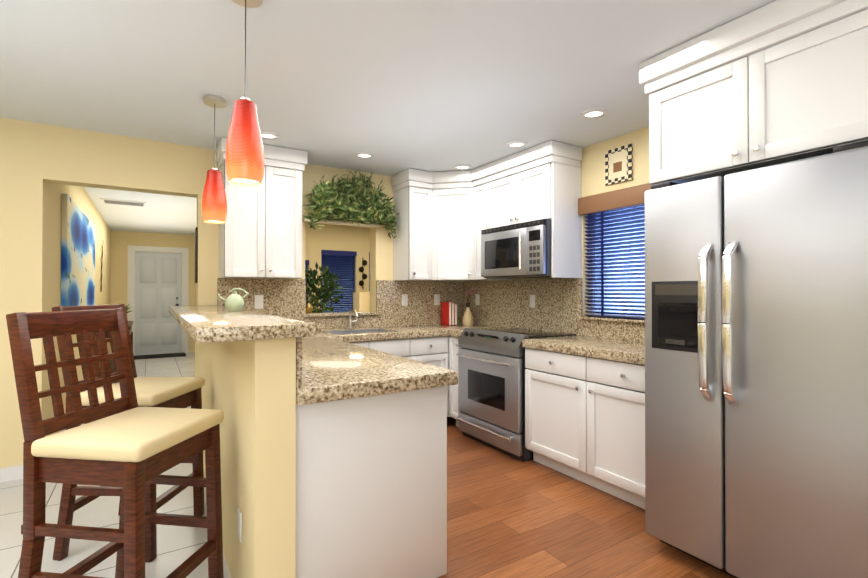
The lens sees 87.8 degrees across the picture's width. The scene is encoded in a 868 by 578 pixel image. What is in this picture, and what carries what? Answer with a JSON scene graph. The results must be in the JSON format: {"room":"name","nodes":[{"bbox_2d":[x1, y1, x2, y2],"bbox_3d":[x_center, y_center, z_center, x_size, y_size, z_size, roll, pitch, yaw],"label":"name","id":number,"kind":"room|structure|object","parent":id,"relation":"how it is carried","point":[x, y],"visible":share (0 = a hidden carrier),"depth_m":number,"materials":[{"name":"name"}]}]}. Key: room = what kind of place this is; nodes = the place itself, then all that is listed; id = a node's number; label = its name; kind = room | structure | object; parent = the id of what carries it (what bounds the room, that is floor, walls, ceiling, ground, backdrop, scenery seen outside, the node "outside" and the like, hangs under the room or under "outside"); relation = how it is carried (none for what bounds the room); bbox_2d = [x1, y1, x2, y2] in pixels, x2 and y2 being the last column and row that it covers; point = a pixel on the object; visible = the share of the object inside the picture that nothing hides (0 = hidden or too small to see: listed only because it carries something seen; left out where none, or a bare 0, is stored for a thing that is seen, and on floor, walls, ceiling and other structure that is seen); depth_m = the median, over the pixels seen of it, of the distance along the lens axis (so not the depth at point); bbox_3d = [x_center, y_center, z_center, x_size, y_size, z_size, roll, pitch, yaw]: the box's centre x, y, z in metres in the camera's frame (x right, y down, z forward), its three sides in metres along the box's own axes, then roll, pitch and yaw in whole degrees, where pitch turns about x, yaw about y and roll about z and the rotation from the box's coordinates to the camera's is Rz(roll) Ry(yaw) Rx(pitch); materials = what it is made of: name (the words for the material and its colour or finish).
{"room":"kitchen","nodes":[
{"label":"kitchen","id":0,"kind":"room"},
{"bbox_2d":[45,183,110,436],"bbox_3d":[-4.533,0.093,5.870,0.150,2.420,6.330,0,0,-32],"label":"wall","id":1,"kind":"structure","parent":0,"point":[80,198],"depth_m":3.86,"materials":[{"name":"beige paint"}]},
{"bbox_2d":[61,194,94,305],"bbox_3d":[-3.713,-0.210,4.751,0.039,1.150,2.300,0,0,-32],"label":"framed picture","id":2,"kind":"object","parent":1,"relation":"attached to","point":[77,257],"visible":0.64,"depth_m":4.27},
{"bbox_2d":[101,240,103,290],"bbox_3d":[-5.063,-0.350,6.871,0.010,0.822,0.495,0,0,-32],"label":"picture","id":3,"kind":"object","parent":1,"relation":"attached to","point":[101,267],"visible":1,"depth_m":6.86,"materials":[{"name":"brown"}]},
{"bbox_2d":[0,352,230,577],"bbox_3d":[-1.296,1.339,3.842,8.500,0.100,13.500,0,0,-32],"label":"floor","id":4,"kind":"structure","parent":0,"point":[177,546],"depth_m":2.42,"materials":[{"name":"white tile"}]},
{"bbox_2d":[96,321,132,372],"bbox_3d":[-4.704,0.918,6.660,0.400,0.780,1.400,0,0,-32],"label":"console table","id":5,"kind":"object","parent":4,"relation":"on","point":[130,323],"visible":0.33,"depth_m":6.66,"materials":[{"name":"brown wood"}]},
{"bbox_2d":[6,308,223,577],"bbox_3d":[-1.142,0.680,1.670,0.504,1.195,0.464,0,0,8],"label":"stool","id":6,"kind":"object","parent":4,"relation":"on","point":[132,448],"visible":1,"depth_m":1.57,"materials":[{"name":"brown wood"}]},
{"bbox_2d":[52,304,204,561],"bbox_3d":[-1.555,0.684,2.341,0.504,1.195,0.464,0,0,2],"label":"stool","id":7,"kind":"object","parent":4,"relation":"on","point":[174,392],"visible":0.44,"depth_m":2.22,"materials":[{"name":"brown wood"}]},
{"bbox_2d":[134,352,185,359],"bbox_3d":[-5.340,1.316,8.752,0.900,0.012,0.520,0,0,-32],"label":"rug","id":8,"kind":"object","parent":4,"relation":"on","point":[159,355],"visible":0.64,"depth_m":8.77,"materials":[{"name":"black carpet"}]},
{"bbox_3d":[-0.995,0.895,4.774,1.000,0.800,0.450,0,0,-32],"label":"table","id":9,"kind":"object","parent":4,"relation":"on","visible":0},
{"bbox_2d":[305,262,343,312],"bbox_3d":[-1.213,0.108,4.707,0.582,0.772,0.510,0,0,-32],"label":"plant","id":10,"kind":"object","parent":9,"relation":"on","point":[326,296],"visible":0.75,"depth_m":4.65,"materials":[{"name":"green plant"}]},
{"bbox_2d":[353,292,369,310],"bbox_3d":[-0.760,0.271,4.873,0.170,0.449,0.170,0,0,-32],"label":"lamp","id":11,"kind":"object","parent":9,"relation":"on","point":[361,301],"depth_m":4.80,"materials":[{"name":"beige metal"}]},
{"bbox_2d":[110,230,195,352],"bbox_3d":[-5.592,0.114,9.032,1.735,2.420,0.150,0,0,-32],"label":"wall","id":12,"kind":"structure","parent":0,"point":[121,241],"depth_m":8.79,"materials":[{"name":"beige paint"}]},
{"bbox_2d":[127,245,188,355],"bbox_3d":[-5.530,0.249,9.060,1.040,2.150,0.168,0,0,-32],"label":"door frame","id":13,"kind":"structure","parent":12,"relation":"attached to","point":[132,250],"depth_m":8.93,"materials":[{"name":"white wood"}]},
{"bbox_2d":[135,252,181,355],"bbox_3d":[-5.506,0.303,9.021,0.796,2.035,0.098,0,0,-32],"label":"hall door","id":14,"kind":"structure","parent":12,"relation":"in","point":[158,283],"depth_m":9.01,"materials":[{"name":"white wood"}]},
{"bbox_2d":[0,117,392,467],"bbox_3d":[-1.337,0.081,4.055,8.350,2.420,0.150,0,0,-32],"label":"wall","id":15,"kind":"structure","parent":0,"point":[35,158],"depth_m":3.18,"materials":[{"name":"beige paint"}]},
{"bbox_2d":[0,465,22,481],"bbox_3d":[-3.748,1.235,2.430,2.485,0.090,0.012,0,0,-32],"label":"baseboard","id":16,"kind":"structure","parent":15,"relation":"attached to","point":[11,473],"depth_m":3.01,"materials":[{"name":"white wood"}]},
{"bbox_2d":[195,227,197,282],"bbox_3d":[-1.939,-0.267,3.677,0.012,0.450,0.100,0,0,-32],"label":"framed picture","id":17,"kind":"object","parent":15,"relation":"attached to","point":[196,253],"visible":1,"depth_m":3.64,"materials":[{"name":"brown"}]},
{"bbox_2d":[216,149,274,278],"bbox_3d":[-1.525,-0.553,3.650,0.356,0.940,0.337,0,0,-32],"label":"upper cabinet","id":18,"kind":"object","parent":15,"relation":"attached to","point":[247,234],"depth_m":3.52,"materials":[{"name":"white wood"}]},
{"bbox_2d":[275,157,306,278],"bbox_3d":[-1.326,-0.552,3.775,0.354,0.940,0.337,0,0,-32],"label":"upper cabinet","id":19,"kind":"object","parent":15,"relation":"attached to","point":[288,174],"depth_m":3.67,"materials":[{"name":"white wood"}]},
{"bbox_2d":[302,170,398,237],"bbox_3d":[-0.721,-0.780,4.022,1.020,0.649,0.566,0,0,-32],"label":"garland","id":20,"kind":"object","parent":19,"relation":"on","point":[323,206],"visible":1,"depth_m":4.14,"materials":[{"name":"green plant"}]},
{"bbox_2d":[392,177,430,280],"bbox_3d":[-0.182,-0.547,4.474,0.304,0.940,0.376,0,0,-32],"label":"upper cabinet","id":21,"kind":"object","parent":15,"relation":"attached to","point":[412,243],"depth_m":4.35,"materials":[{"name":"white wood"}]},
{"bbox_2d":[431,173,470,280],"bbox_3d":[0.224,-0.547,4.559,0.670,0.940,0.665,0,0,-32],"label":"upper cabinet","id":22,"kind":"object","parent":15,"relation":"attached to","point":[444,218],"depth_m":4.37,"materials":[{"name":"white wood"}]},
{"bbox_2d":[195,338,295,577],"bbox_3d":[-1.204,0.732,2.613,0.140,1.099,2.417,0,0,-32],"label":"wall","id":23,"kind":"structure","parent":0,"point":[248,388],"depth_m":1.62,"materials":[{"name":"beige paint"}]},
{"bbox_2d":[237,506,241,542],"bbox_3d":[-0.774,0.939,1.792,0.005,0.115,0.070,0,0,-32],"label":"electrical outlet plate","id":24,"kind":"object","parent":23,"relation":"attached to","point":[239,517],"depth_m":1.78,"materials":[{"name":"white plastic"}]},
{"bbox_2d":[168,305,314,342],"bbox_3d":[-1.238,0.157,2.550,0.380,0.048,2.450,0,0,-32],"label":"bar","id":25,"kind":"object","parent":23,"relation":"on","point":[210,323],"visible":1,"depth_m":1.60,"materials":[{"name":"stone"}]},
{"bbox_2d":[217,288,248,310],"bbox_3d":[-1.164,0.065,2.610,0.171,0.135,0.104,0,0,-32],"label":"teapot","id":26,"kind":"object","parent":25,"relation":"on","point":[234,301],"visible":1,"depth_m":2.58,"materials":[{"name":"green"}]},
{"bbox_2d":[305,222,369,310],"bbox_3d":[-1.353,0.106,7.923,4.250,2.420,0.150,0,0,-32],"label":"wall","id":27,"kind":"structure","parent":0,"point":[340,238],"depth_m":7.68,"materials":[{"name":"beige paint"}]},
{"bbox_2d":[305,250,369,311],"bbox_3d":[-1.450,0.162,7.796,2.050,1.594,0.079,0,0,-32],"label":"window blind","id":28,"kind":"object","parent":27,"relation":"attached to","point":[344,257],"visible":0.17,"depth_m":7.74,"materials":[{"name":"blue"}]},
{"bbox_2d":[359,258,366,288],"bbox_3d":[-1.244,-0.259,7.893,0.160,0.550,0.018,0,0,-32],"label":"wall decoration","id":29,"kind":"object","parent":27,"relation":"attached to","point":[361,269],"visible":1,"depth_m":7.89,"materials":[{"name":"black metal"}]},
{"bbox_2d":[0,0,775,234],"bbox_3d":[-1.296,-1.181,3.859,8.500,0.100,13.500,0,0,-32],"label":"ceiling","id":30,"kind":"structure","parent":0,"point":[394,87],"depth_m":2.38,"materials":[{"name":"white paint"}]},
{"bbox_2d":[100,198,145,206],"bbox_3d":[-4.031,-1.110,5.869,0.480,0.013,0.320,0,0,-32],"label":"ceiling vent","id":31,"kind":"object","parent":30,"relation":"in","point":[123,202],"visible":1,"depth_m":5.82,"materials":[{"name":"white metal"}]},
{"bbox_2d":[202,95,226,222],"bbox_3d":[-1.322,-0.768,2.716,0.138,0.739,0.138,0,0,-32],"label":"pendant light","id":32,"kind":"object","parent":30,"relation":"hanging from","point":[214,205],"visible":1,"depth_m":2.67,"materials":[{"name":"red glass"}]},
{"bbox_2d":[225,0,263,185],"bbox_3d":[-0.725,-0.774,1.733,0.138,0.739,0.138,0,0,-32],"label":"pendant light","id":33,"kind":"object","parent":30,"relation":"hanging from","point":[244,157],"visible":1,"depth_m":1.69,"materials":[{"name":"red glass"}]},
{"bbox_2d":[261,131,279,139],"bbox_3d":[-1.231,-1.127,3.344,0.170,0.011,0.170,0,0,-32],"label":"recessed light","id":34,"kind":"object","parent":30,"relation":"in","point":[266,135],"visible":0.73,"depth_m":3.34,"materials":[{"name":"white"}]},
{"bbox_2d":[354,152,373,158],"bbox_3d":[-0.592,-1.124,3.830,0.170,0.011,0.170,0,0,-32],"label":"recessed light","id":35,"kind":"object","parent":30,"relation":"in","point":[364,155],"visible":0.98,"depth_m":3.83,"materials":[{"name":"white glass"}]},
{"bbox_2d":[453,164,471,169],"bbox_3d":[0.266,-1.122,4.194,0.170,0.011,0.170,0,0,-32],"label":"recessed light","id":36,"kind":"object","parent":30,"relation":"in","point":[462,167],"visible":1,"depth_m":4.18,"materials":[{"name":"white"}]},
{"bbox_2d":[506,141,527,148],"bbox_3d":[0.649,-1.126,3.549,0.170,0.011,0.170,0,0,-32],"label":"recessed light","id":37,"kind":"object","parent":30,"relation":"in","point":[516,144],"visible":1,"depth_m":3.55,"materials":[{"name":"white"}]},
{"bbox_2d":[580,108,607,118],"bbox_3d":[1.039,-1.130,2.931,0.170,0.011,0.170,0,0,-32],"label":"recessed light","id":38,"kind":"object","parent":30,"relation":"in","point":[595,113],"visible":1,"depth_m":2.93,"materials":[{"name":"white"}]},
{"bbox_2d":[514,126,648,316],"bbox_3d":[2.188,0.069,2.218,0.150,2.420,6.720,0,0,-32],"label":"wall","id":39,"kind":"structure","parent":0,"point":[593,171],"depth_m":3.49,"materials":[{"name":"beige paint"}]},
{"bbox_2d":[471,177,513,280],"bbox_3d":[0.542,-0.548,4.332,0.375,0.940,0.244,0,0,-32],"label":"upper cabinet","id":40,"kind":"object","parent":39,"relation":"attached to","point":[478,184],"depth_m":4.27,"materials":[{"name":"white wood"}]},
{"bbox_2d":[487,169,506,228],"bbox_3d":[0.744,-0.777,4.050,0.336,0.485,0.450,0,0,-32],"label":"upper cabinet","id":41,"kind":"object","parent":39,"relation":"attached to","point":[496,182],"depth_m":4.03,"materials":[{"name":"white wood"}]},
{"bbox_2d":[507,153,581,228],"bbox_3d":[0.920,-0.779,3.771,0.336,0.485,0.450,0,0,-32],"label":"upper cabinet","id":42,"kind":"object","parent":39,"relation":"attached to","point":[548,186],"depth_m":3.60,"materials":[{"name":"white wood"}]},
{"bbox_2d":[481,219,550,277],"bbox_3d":[0.781,-0.313,3.875,0.454,0.435,0.770,0,0,-32],"label":"microwave","id":43,"kind":"object","parent":42,"relation":"attached to","point":[520,250],"visible":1,"depth_m":3.70,"materials":[{"name":"grey metal"}]},
{"bbox_2d":[578,183,651,214],"bbox_3d":[1.445,-0.657,3.209,0.047,0.135,1.011,0,0,-32],"label":"valance","id":44,"kind":"object","parent":39,"relation":"attached to","point":[618,199],"visible":0.6,"depth_m":3.35,"materials":[{"name":"brown wood"}]},
{"bbox_2d":[588,215,644,317],"bbox_3d":[1.536,-0.199,3.280,0.040,0.890,0.970,0,0,-32],"label":"window frame","id":45,"kind":"structure","parent":39,"relation":"attached to","point":[595,288],"depth_m":3.65,"materials":[{"name":"white"}]},
{"bbox_2d":[585,205,644,319],"bbox_3d":[1.490,-0.205,3.251,0.046,0.869,0.950,0,0,-32],"label":"blinds","id":46,"kind":"object","parent":45,"relation":"attached to","point":[601,227],"visible":0.48,"depth_m":3.42,"materials":[{"name":"blue"}]},
{"bbox_2d":[605,144,632,185],"bbox_3d":[1.371,-0.914,3.352,0.022,0.260,0.220,0,0,-32],"label":"framed picture","id":47,"kind":"object","parent":39,"relation":"attached to","point":[618,164],"visible":0.95,"depth_m":3.34,"materials":[{"name":"beige"}]},
{"bbox_2d":[639,0,867,184],"bbox_3d":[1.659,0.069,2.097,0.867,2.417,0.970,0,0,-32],"label":"upper cabinet","id":48,"kind":"object","parent":39,"relation":"attached to","point":[777,82],"visible":1,"depth_m":1.85,"materials":[{"name":"white wood"}]},
{"bbox_2d":[438,417,734,577],"bbox_3d":[1.167,1.324,1.476,2.660,0.100,6.870,0,0,-32],"label":"floor","id":49,"kind":"structure","parent":0,"point":[508,516],"depth_m":2.41,"materials":[{"name":"brown wood"}]},
{"bbox_2d":[295,385,450,577],"bbox_3d":[-0.482,0.854,2.239,0.677,0.850,0.949,0,0,-32],"label":"base cabinet","id":50,"kind":"object","parent":49,"relation":"on","point":[371,486],"depth_m":1.83,"materials":[{"name":"white wood"}]},
{"bbox_2d":[347,339,402,356],"bbox_3d":[-0.697,0.865,3.997,0.886,0.850,0.616,0,0,-32],"label":"base cabinet","id":51,"kind":"object","parent":49,"relation":"on","point":[395,347],"depth_m":3.82,"materials":[{"name":"white wood"}]},
{"bbox_2d":[403,336,442,366],"bbox_3d":[-0.205,0.867,4.280,0.491,0.850,0.661,0,0,-32],"label":"base cabinet","id":52,"kind":"object","parent":49,"relation":"on","point":[429,350],"depth_m":4.03,"materials":[{"name":"white wood"}]},
{"bbox_2d":[217,278,644,405],"bbox_3d":[-0.052,0.174,3.275,2.504,0.518,2.900,0,0,-32],"label":"countertop","id":53,"kind":"structure","parent":52,"relation":"on","point":[332,367],"depth_m":3.77,"materials":[{"name":"stone"}]},
{"bbox_2d":[255,295,262,308],"bbox_3d":[-1.491,0.116,3.839,0.070,0.115,0.004,0,0,-32],"label":"electrical outlet plate","id":54,"kind":"object","parent":53,"relation":"attached to","point":[258,301],"depth_m":3.84,"materials":[{"name":"white plastic"}]},
{"bbox_2d":[306,303,312,312],"bbox_3d":[-1.157,0.184,4.174,0.070,0.094,0.070,0,0,-32],"label":"vase","id":55,"kind":"object","parent":53,"relation":"on","point":[309,308],"visible":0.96,"depth_m":4.15,"materials":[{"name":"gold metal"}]},
{"bbox_2d":[347,309,357,328],"bbox_3d":[-0.721,0.288,4.169,0.110,0.184,0.207,0,0,-32],"label":"faucet","id":56,"kind":"object","parent":53,"relation":"on","point":[350,321],"visible":1,"depth_m":4.20,"materials":[{"name":"silver metal"}]},
{"bbox_2d":[325,329,388,333],"bbox_3d":[-0.667,0.412,4.032,0.544,0.046,0.384,0,0,-32],"label":"sink","id":57,"kind":"object","parent":53,"relation":"in","point":[357,331],"depth_m":4.21,"materials":[{"name":"silver metal"}]},
{"bbox_2d":[402,294,407,305],"bbox_3d":[-0.298,0.121,4.591,0.070,0.115,0.004,0,0,-32],"label":"electrical outlet plate","id":58,"kind":"object","parent":53,"relation":"attached to","point":[404,296],"depth_m":4.59,"materials":[{"name":"white plastic"}]},
{"bbox_2d":[434,294,439,304],"bbox_3d":[0.033,0.123,4.800,0.070,0.115,0.004,0,0,-32],"label":"electrical outlet plate","id":59,"kind":"object","parent":53,"relation":"attached to","point":[436,296],"depth_m":4.80,"materials":[{"name":"white plastic"}]},
{"bbox_2d":[441,302,456,324],"bbox_3d":[0.158,0.265,4.735,0.104,0.240,0.153,0,0,-32],"label":"books","id":60,"kind":"object","parent":53,"relation":"on","point":[448,313],"visible":1,"depth_m":4.68,"materials":[{"name":"red paper"}]},
{"bbox_2d":[462,288,473,325],"bbox_3d":[0.350,0.191,4.652,0.116,0.387,0.116,0,0,-32],"label":"vase","id":61,"kind":"object","parent":53,"relation":"on","point":[467,320],"visible":1,"depth_m":4.62,"materials":[{"name":"beige ceramic"}]},
{"bbox_2d":[475,294,479,304],"bbox_3d":[0.459,0.122,4.769,0.004,0.115,0.070,0,0,-32],"label":"electrical outlet plate","id":62,"kind":"object","parent":53,"relation":"attached to","point":[477,296],"depth_m":4.76,"materials":[{"name":"white plastic"}]},
{"bbox_2d":[530,295,534,307],"bbox_3d":[0.891,0.118,4.084,0.004,0.115,0.070,0,0,-32],"label":"electrical outlet plate","id":63,"kind":"object","parent":53,"relation":"attached to","point":[532,297],"depth_m":4.08,"materials":[{"name":"white plastic"}]},
{"bbox_2d":[443,336,461,426],"bbox_3d":[0.414,0.867,4.233,0.688,0.850,0.210,0,0,-32],"label":"base cabinet","id":64,"kind":"object","parent":49,"relation":"on","point":[450,344],"depth_m":4.12,"materials":[{"name":"white wood"}]},
{"bbox_2d":[456,328,575,461],"bbox_3d":[0.662,0.822,3.792,0.686,0.935,0.770,0,0,-32],"label":"range","id":65,"kind":"object","parent":49,"relation":"on","point":[491,385],"visible":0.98,"depth_m":3.56,"materials":[{"name":"grey metal"}]},
{"bbox_2d":[525,348,644,508],"bbox_3d":[1.223,0.859,3.017,0.617,0.850,1.110,0,0,-32],"label":"base cabinet","id":66,"kind":"object","parent":49,"relation":"on","point":[585,416],"depth_m":2.84,"materials":[{"name":"white wood"}]},
{"bbox_2d":[644,140,867,577],"bbox_3d":[1.587,0.385,2.067,0.926,1.785,0.850,0,0,-32],"label":"fridge","id":67,"kind":"object","parent":49,"relation":"on","point":[756,372],"visible":1,"depth_m":1.79,"materials":[{"name":"grey metal"}]},
{"label":"outside","id":68,"kind":"structure","parent":0,"visible":0},
{"bbox_2d":[305,206,644,315],"bbox_3d":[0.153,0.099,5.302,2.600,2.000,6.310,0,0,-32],"label":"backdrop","id":69,"kind":"structure","parent":68,"point":[600,277],"depth_m":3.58,"materials":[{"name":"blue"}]}
]}

